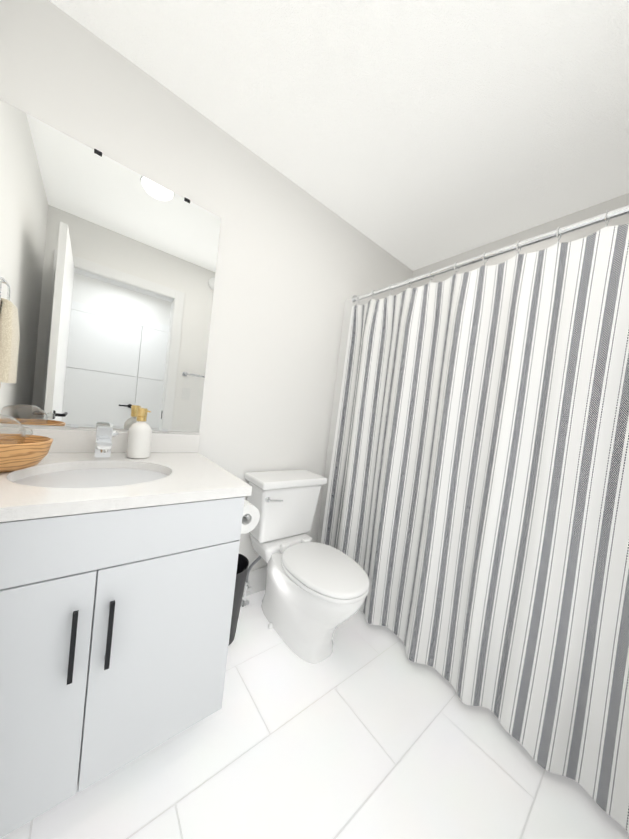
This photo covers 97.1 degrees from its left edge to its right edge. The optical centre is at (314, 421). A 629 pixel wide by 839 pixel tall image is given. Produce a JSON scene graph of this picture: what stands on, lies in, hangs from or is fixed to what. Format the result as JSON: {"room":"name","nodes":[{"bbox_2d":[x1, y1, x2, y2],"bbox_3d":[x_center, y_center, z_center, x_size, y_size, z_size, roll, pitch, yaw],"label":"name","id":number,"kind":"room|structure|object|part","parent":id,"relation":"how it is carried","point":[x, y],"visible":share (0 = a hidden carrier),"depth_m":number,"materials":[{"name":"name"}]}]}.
{"room":"bathroom","nodes":[
{"label":"bathroom","id":0,"kind":"room"},
{"bbox_2d":[0,0,412,569],"bbox_3d":[-0.264,-0.170,1.699,2.630,2.430,0.131,5,3,-39],"label":"wall","id":1,"kind":"structure","parent":0,"point":[297,266],"depth_m":1.21,"materials":[{"name":"white paint"}]},
{"bbox_3d":[-0.819,-0.500,1.135,0.772,1.064,0.010,5,3,-39],"label":"mirror","id":2,"kind":"part","parent":1,"relation":"part of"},
{"bbox_2d":[242,566,266,597],"bbox_3d":[-0.335,0.970,1.710,0.870,0.150,0.014,5,3,-39],"label":"baseboard","id":3,"kind":"structure","parent":1,"relation":"attached to","point":[257,579],"depth_m":1.69,"materials":[{"name":"white paint"}]},
{"bbox_2d":[317,298,366,542],"bbox_3d":[0.417,0.146,2.145,0.730,1.930,0.108,5,3,-39],"label":"shower surround","id":4,"kind":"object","parent":1,"relation":"attached to","point":[349,304],"depth_m":1.93,"materials":[{"name":"white plastic"}]},
{"bbox_2d":[1,590,628,838],"bbox_3d":[0.491,1.213,0.544,3.800,0.060,3.140,5,3,-39],"label":"floor","id":5,"kind":"structure","parent":0,"point":[365,730],"depth_m":0.90,"materials":[{"name":"tile"}]},
{"bbox_2d":[0,426,259,838],"bbox_3d":[-0.693,0.534,0.958,0.888,0.984,0.647,5,3,-39],"label":"bathroom vanity","id":6,"kind":"object","parent":5,"relation":"on","point":[118,569],"visible":1,"depth_m":0.73,"materials":[{"name":"white wood"}]},
{"bbox_3d":[-0.723,0.642,0.582,0.380,0.580,0.019,5,3,-39],"label":"door","id":7,"kind":"part","parent":6,"relation":"part of","materials":[{"name":"white wood"}]},
{"bbox_3d":[-0.572,0.526,0.657,0.010,0.170,0.030,5,3,-39],"label":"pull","id":8,"kind":"part","parent":6,"relation":"part of","materials":[{"name":"black metal"}]},
{"bbox_2d":[0,426,200,452],"bbox_3d":[-0.882,0.082,1.152,0.776,0.090,0.020,5,3,-39],"label":"backsplash","id":9,"kind":"structure","parent":6,"relation":"on","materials":[{"name":"stone"}]},
{"bbox_3d":[-0.517,0.531,0.701,0.010,0.170,0.030,5,3,-39],"label":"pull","id":10,"kind":"part","parent":6,"relation":"part of","materials":[{"name":"black metal"}]},
{"bbox_2d":[0,452,252,543],"bbox_3d":[-0.702,0.172,0.920,0.776,0.030,0.621,5,3,-39],"label":"countertop","id":11,"kind":"structure","parent":6,"relation":"on","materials":[{"name":"stone"}]},
{"bbox_2d":[0,434,52,471],"bbox_3d":[-0.911,0.091,0.805,0.220,0.088,0.220,5,3,-39],"label":"bowl","id":12,"kind":"object","parent":11,"relation":"on","point":[32,450],"visible":0.98,"depth_m":0.79,"materials":[{"name":"brown wood"}]},
{"bbox_2d":[0,414,32,443],"bbox_3d":[-0.922,0.045,0.803,0.164,0.140,0.148,5,3,-39],"label":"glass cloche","id":13,"kind":"object","parent":12,"relation":"in","point":[23,432],"visible":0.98,"depth_m":0.82,"materials":[{"name":"clear glass"}]},
{"bbox_2d":[94,426,118,458],"bbox_3d":[-0.778,0.084,1.039,0.064,0.118,0.141,5,3,-39],"label":"faucet","id":14,"kind":"object","parent":11,"relation":"on","point":[103,444],"depth_m":1.05,"materials":[{"name":"silver metal"}]},
{"bbox_2d":[126,421,151,458],"bbox_3d":[-0.722,0.070,1.146,0.082,0.150,0.082,5,3,-39],"label":"soap bottle","id":15,"kind":"object","parent":11,"relation":"on","point":[139,439],"visible":0.94,"depth_m":1.11,"materials":[{"name":"white"}]},
{"bbox_2d":[136,408,150,420],"bbox_3d":[-0.705,-0.030,1.147,0.049,0.053,0.037,5,3,-39],"label":"soap pump","id":16,"kind":"object","parent":15,"relation":"attached to","point":[141,414],"visible":1,"depth_m":1.13,"materials":[{"name":"gold metal"}]},
{"bbox_3d":[-0.430,0.668,0.820,0.372,0.580,0.019,5,3,-39],"label":"door","id":17,"kind":"part","parent":6,"relation":"part of","materials":[{"name":"white wood"}]},
{"bbox_2d":[229,554,248,644],"bbox_3d":[-0.442,0.859,1.336,0.210,0.370,0.210,5,3,-39],"label":"trash bin","id":18,"kind":"object","parent":5,"relation":"on","point":[242,566],"visible":0.29,"depth_m":1.30,"materials":[{"name":"black plastic"}]},
{"bbox_2d":[241,470,369,663],"bbox_3d":[-0.046,0.708,1.431,0.432,0.756,0.730,5,3,-39],"label":"toilet","id":19,"kind":"object","parent":5,"relation":"on","point":[315,595],"visible":1,"depth_m":1.39,"materials":[{"name":"white ceramic"}]},
{"bbox_3d":[-0.210,0.405,1.442,0.090,0.028,0.032,5,3,-39],"label":"lever","id":20,"kind":"part","parent":19,"relation":"part of","materials":[{"name":"silver metal"}]},
{"bbox_3d":[-0.182,0.500,1.622,0.396,0.306,0.206,5,3,-39],"label":"tank","id":21,"kind":"part","parent":19,"relation":"part of","materials":[{"name":"white ceramic"}]},
{"bbox_3d":[-0.036,0.901,1.417,0.356,0.376,0.646,5,3,-39],"label":"bowl","id":22,"kind":"part","parent":19,"relation":"part of","materials":[{"name":"white ceramic"}]},
{"bbox_3d":[0.046,0.713,1.336,0.344,0.018,0.467,5,3,-39],"label":"seat","id":23,"kind":"part","parent":19,"relation":"part of","materials":[{"name":"white plastic"}]},
{"bbox_3d":[0.048,0.693,1.335,0.342,0.020,0.465,5,3,-39],"label":"lid","id":24,"kind":"part","parent":19,"relation":"part of","materials":[{"name":"white plastic"}]},
{"bbox_2d":[49,0,628,269],"bbox_3d":[0.780,-1.259,0.458,3.800,0.060,3.140,5,3,-39],"label":"ceiling","id":25,"kind":"structure","parent":0,"point":[414,134],"depth_m":1.11,"materials":[{"name":"white paint"}]},
{"bbox_2d":[411,193,628,287],"bbox_3d":[1.258,0.004,1.800,0.120,2.430,1.660,5,3,-39],"label":"wall","id":26,"kind":"structure","parent":0,"point":[592,211],"depth_m":1.71,"materials":[{"name":"white paint"}]},
{"bbox_3d":[1.114,0.026,0.697,1.485,2.430,0.120,5,3,-39],"label":"wall","id":27,"kind":"structure","parent":0,"visible":0},
{"bbox_2d":[321,205,628,832],"bbox_3d":[0.594,0.177,1.299,0.105,1.898,1.458,5,3,-39],"label":"shower curtain","id":28,"kind":"object","parent":27,"relation":"hanging from","point":[476,523],"visible":1,"depth_m":1.08,"materials":[{"name":"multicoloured fabric"}]},
{"bbox_3d":[0.713,-0.736,1.277,0.056,0.056,1.458,5,3,-39],"label":"rod","id":29,"kind":"part","parent":28,"relation":"part of","materials":[{"name":"silver metal"}]}
]}

